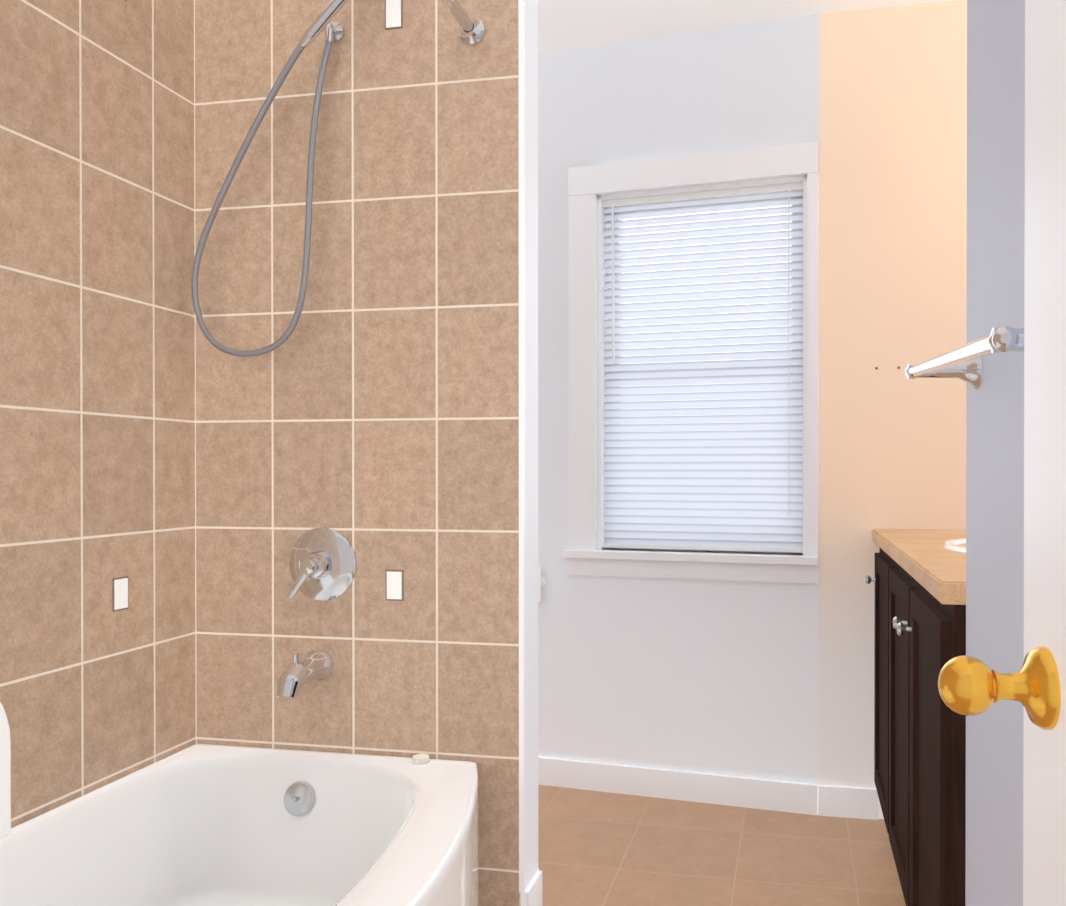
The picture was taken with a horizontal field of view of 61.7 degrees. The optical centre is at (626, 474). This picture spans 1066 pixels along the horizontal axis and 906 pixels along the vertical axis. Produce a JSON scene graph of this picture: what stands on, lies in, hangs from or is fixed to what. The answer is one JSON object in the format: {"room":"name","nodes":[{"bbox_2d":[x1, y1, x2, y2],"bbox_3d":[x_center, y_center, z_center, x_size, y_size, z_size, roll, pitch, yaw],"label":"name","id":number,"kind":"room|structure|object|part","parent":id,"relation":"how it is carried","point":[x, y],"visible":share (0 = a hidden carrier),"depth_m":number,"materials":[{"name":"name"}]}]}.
{"room":"bathroom","nodes":[
{"label":"bathroom","id":0,"kind":"room"},
{"bbox_2d":[0,0,195,827],"bbox_3d":[-1.309,-0.193,1.754,0.100,2.650,3.940,0,0,11],"label":"wall","id":1,"kind":"structure","parent":0,"point":[97,400],"depth_m":2.01,"materials":[{"name":"tile"}]},
{"bbox_2d":[112,576,127,611],"bbox_3d":[-1.192,0.281,2.089,0.004,0.078,0.048,0,0,11],"label":"tile insert","id":2,"kind":"object","parent":1,"relation":"attached to","point":[119,593],"visible":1,"depth_m":2.08,"materials":[{"name":"white"}]},
{"bbox_2d":[520,0,537,905],"bbox_3d":[-0.686,-0.196,2.330,0.908,2.650,0.115,0,0,11],"label":"wall","id":3,"kind":"structure","parent":0,"point":[531,438],"depth_m":2.24,"materials":[{"name":"paint"}]},
{"bbox_2d":[194,0,520,905],"bbox_3d":[-0.703,-0.195,2.269,0.896,2.650,0.010,0,0,11],"label":"wall tile","id":4,"kind":"structure","parent":3,"relation":"attached to","point":[368,408],"depth_m":2.25,"materials":[{"name":"brown tile"}]},
{"bbox_2d":[191,0,348,356],"bbox_3d":[-0.871,-0.830,2.191,0.528,1.060,0.203,0,0,11],"label":"shower","id":5,"kind":"object","parent":4,"relation":"attached to","point":[333,31],"visible":1,"depth_m":2.23,"materials":[{"name":"silver metal"}]},
{"bbox_2d":[276,649,333,699],"bbox_3d":[-0.808,0.494,2.200,0.080,0.108,0.172,0,0,11],"label":"tub spout","id":6,"kind":"object","parent":4,"relation":"attached to","point":[297,674],"visible":1,"depth_m":2.17,"materials":[{"name":"silver metal"}]},
{"bbox_2d":[287,527,355,600],"bbox_3d":[-0.790,0.230,2.239,0.188,0.188,0.085,0,0,11],"label":"shower valve","id":7,"kind":"object","parent":4,"relation":"attached to","point":[322,563],"visible":1,"depth_m":2.26,"materials":[{"name":"silver metal"}]},
{"bbox_2d":[385,0,402,29],"bbox_3d":[-0.587,-1.165,2.235,0.048,0.078,0.004,0,0,11],"label":"tile insert","id":8,"kind":"object","parent":4,"relation":"attached to","point":[393,14],"visible":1,"depth_m":2.23,"materials":[{"name":"white ceramic"}]},
{"bbox_2d":[386,570,403,600],"bbox_3d":[-0.587,0.280,2.243,0.048,0.078,0.004,0,0,11],"label":"tile insert","id":9,"kind":"object","parent":4,"relation":"attached to","point":[394,585],"visible":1,"depth_m":2.24,"materials":[{"name":"white"}]},
{"bbox_2d":[441,0,484,44],"bbox_3d":[-0.534,-1.289,1.402,0.068,0.453,1.620,0,0,11],"label":"shower curtain rod","id":10,"kind":"object","parent":4,"relation":"attached to","point":[471,31],"visible":1,"depth_m":2.17,"materials":[{"name":"silver metal"}]},
{"bbox_2d":[518,0,524,892],"bbox_3d":[-0.257,-0.245,2.184,0.012,2.550,0.014,0,0,11],"label":"trim","id":11,"kind":"structure","parent":3,"relation":"attached to","point":[521,27],"depth_m":2.18,"materials":[{"name":"white paint"}]},
{"bbox_2d":[525,871,542,905],"bbox_3d":[-0.234,1.080,2.246,0.012,0.100,0.123,0,0,11],"label":"baseboard","id":12,"kind":"structure","parent":3,"relation":"attached to","point":[533,895],"depth_m":2.24,"materials":[{"name":"white paint"}]},
{"bbox_2d":[538,565,544,601],"bbox_3d":[-0.320,0.390,3.193,0.040,0.130,0.054,0,0,17],"label":"light switch","id":13,"kind":"object","parent":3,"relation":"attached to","point":[541,582],"visible":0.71,"depth_m":3.17,"materials":[{"name":"white plastic"}]},
{"bbox_2d":[538,13,818,784],"bbox_3d":[-0.152,-0.200,3.241,1.690,2.650,0.140,0,0,17],"label":"wall","id":14,"kind":"structure","parent":0,"point":[718,677],"depth_m":3.09,"materials":[{"name":"paint"}]},
{"bbox_2d":[538,757,817,814],"bbox_3d":[-0.146,1.075,3.165,1.630,0.100,0.014,0,0,17],"label":"baseboard","id":15,"kind":"structure","parent":14,"relation":"attached to","point":[781,796],"depth_m":3.06,"materials":[{"name":"white paint"}]},
{"bbox_2d":[562,548,817,564],"bbox_3d":[0.222,0.281,3.097,0.889,0.025,0.165,0,0,17],"label":"window sill","id":16,"kind":"structure","parent":14,"relation":"attached to","point":[731,557],"depth_m":3.03,"materials":[{"name":"white paint"}]},
{"bbox_2d":[568,141,818,583],"bbox_3d":[0.232,-0.368,3.102,0.874,1.453,0.143,0,0,17],"label":"window","id":17,"kind":"structure","parent":14,"relation":"in","point":[642,484],"depth_m":3.08,"materials":[{"name":"white paint"}]},
{"bbox_3d":[0.216,0.326,3.052,0.874,0.065,0.015,0,0,17],"label":"window apron","id":18,"kind":"part","parent":17,"relation":"part of","materials":[{"name":"white wood"}]},
{"bbox_3d":[0.257,-0.362,3.073,0.730,1.246,0.043,0,0,17],"label":"window blinds rails","id":19,"kind":"part","parent":17,"relation":"part of","materials":[{"name":"white plastic"}]},
{"bbox_3d":[0.275,-0.358,3.134,0.635,1.173,0.071,0,0,11],"label":"glass","id":20,"kind":"part","parent":17,"relation":"part of","materials":[{"name":"clear glass"}]},
{"bbox_2d":[538,785,905,905],"bbox_3d":[-0.086,1.183,1.527,2.590,0.100,3.940,0,0,11],"label":"floor","id":21,"kind":"structure","parent":0,"point":[597,848],"depth_m":2.62,"materials":[{"name":"tile"}]},
{"bbox_2d":[0,744,478,905],"bbox_3d":[-0.821,0.914,1.518,0.944,0.438,1.518,0,0,11],"label":"bathtub","id":22,"kind":"object","parent":21,"relation":"on","point":[206,825],"visible":1,"depth_m":2.12,"materials":[{"name":"white ceramic"}]},
{"bbox_2d":[0,702,10,838],"bbox_3d":[-1.277,0.536,1.468,0.012,0.355,0.582,0,0,11],"label":"guard","id":23,"kind":"object","parent":22,"relation":"on","point":[5,785],"visible":1,"depth_m":1.74,"materials":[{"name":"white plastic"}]},
{"bbox_2d":[865,537,965,905],"bbox_3d":[0.945,0.675,2.167,0.602,0.910,1.388,0,0,11],"label":"bathroom vanity","id":24,"kind":"object","parent":21,"relation":"on","point":[919,579],"depth_m":1.90,"materials":[{"name":"brown wood"}]},
{"bbox_2d":[872,529,965,596],"bbox_3d":[0.956,0.196,2.157,0.578,0.048,1.398,0,0,11],"label":"countertop","id":25,"kind":"structure","parent":24,"relation":"on","point":[938,557],"depth_m":2.04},
{"bbox_2d":[944,538,965,551],"bbox_3d":[0.959,0.195,2.162,0.344,0.045,0.494,0,0,11],"label":"sink","id":26,"kind":"object","parent":25,"relation":"in","point":[956,545],"depth_m":2.21,"materials":[{"name":"white ceramic"}]},
{"bbox_2d":[538,0,954,53],"bbox_3d":[-0.086,-1.567,1.514,2.590,0.100,3.940,0,0,11],"label":"ceiling","id":27,"kind":"structure","parent":0,"point":[563,25],"depth_m":2.94,"materials":[{"name":"white paint"}]},
{"bbox_2d":[818,0,966,818],"bbox_3d":[1.018,-0.199,2.928,0.750,2.650,0.140,0,0,11],"label":"wall","id":28,"kind":"structure","parent":0,"point":[892,199],"depth_m":2.89,"materials":[{"name":"paint"}]},
{"bbox_2d":[818,785,878,819],"bbox_3d":[0.730,1.076,2.911,0.193,0.100,0.014,0,0,11],"label":"baseboard","id":29,"kind":"structure","parent":28,"relation":"attached to","point":[848,802],"depth_m":2.90,"materials":[{"name":"white paint"}]},
{"bbox_2d":[965,0,1024,905],"bbox_3d":[0.701,-0.186,0.459,0.645,2.650,1.950,0,0,11],"label":"wall","id":30,"kind":"structure","parent":0,"point":[995,400],"depth_m":1.26,"materials":[{"name":"paint"}]},
{"bbox_2d":[905,326,1023,388],"bbox_3d":[0.441,-0.145,1.104,0.109,0.095,0.636,0,0,11],"label":"rail","id":31,"kind":"object","parent":30,"relation":"attached to","point":[963,362],"visible":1,"depth_m":1.06,"materials":[{"name":"silver metal"}]},
{"bbox_2d":[938,0,1065,905],"bbox_3d":[0.266,0.112,0.381,0.116,2.030,0.760,0,0,7],"label":"door","id":32,"kind":"structure","parent":30,"relation":"in","point":[1035,685],"depth_m":0.69,"materials":[{"name":"white paint"}]},
{"bbox_3d":[0.290,0.167,0.701,0.082,0.064,0.064,0,0,7],"label":"knob","id":33,"kind":"part","parent":32,"relation":"part of","materials":[{"name":"gold metal"}]},
{"label":"outside","id":34,"kind":"structure","parent":0,"visible":0},
{"bbox_2d":[622,205,791,446],"bbox_3d":[0.396,-0.365,3.534,1.338,2.063,0.020,0,0,17],"label":"sky","id":35,"kind":"structure","parent":34,"point":[705,283],"depth_m":3.54,"materials":[{"name":"white"}]}
]}

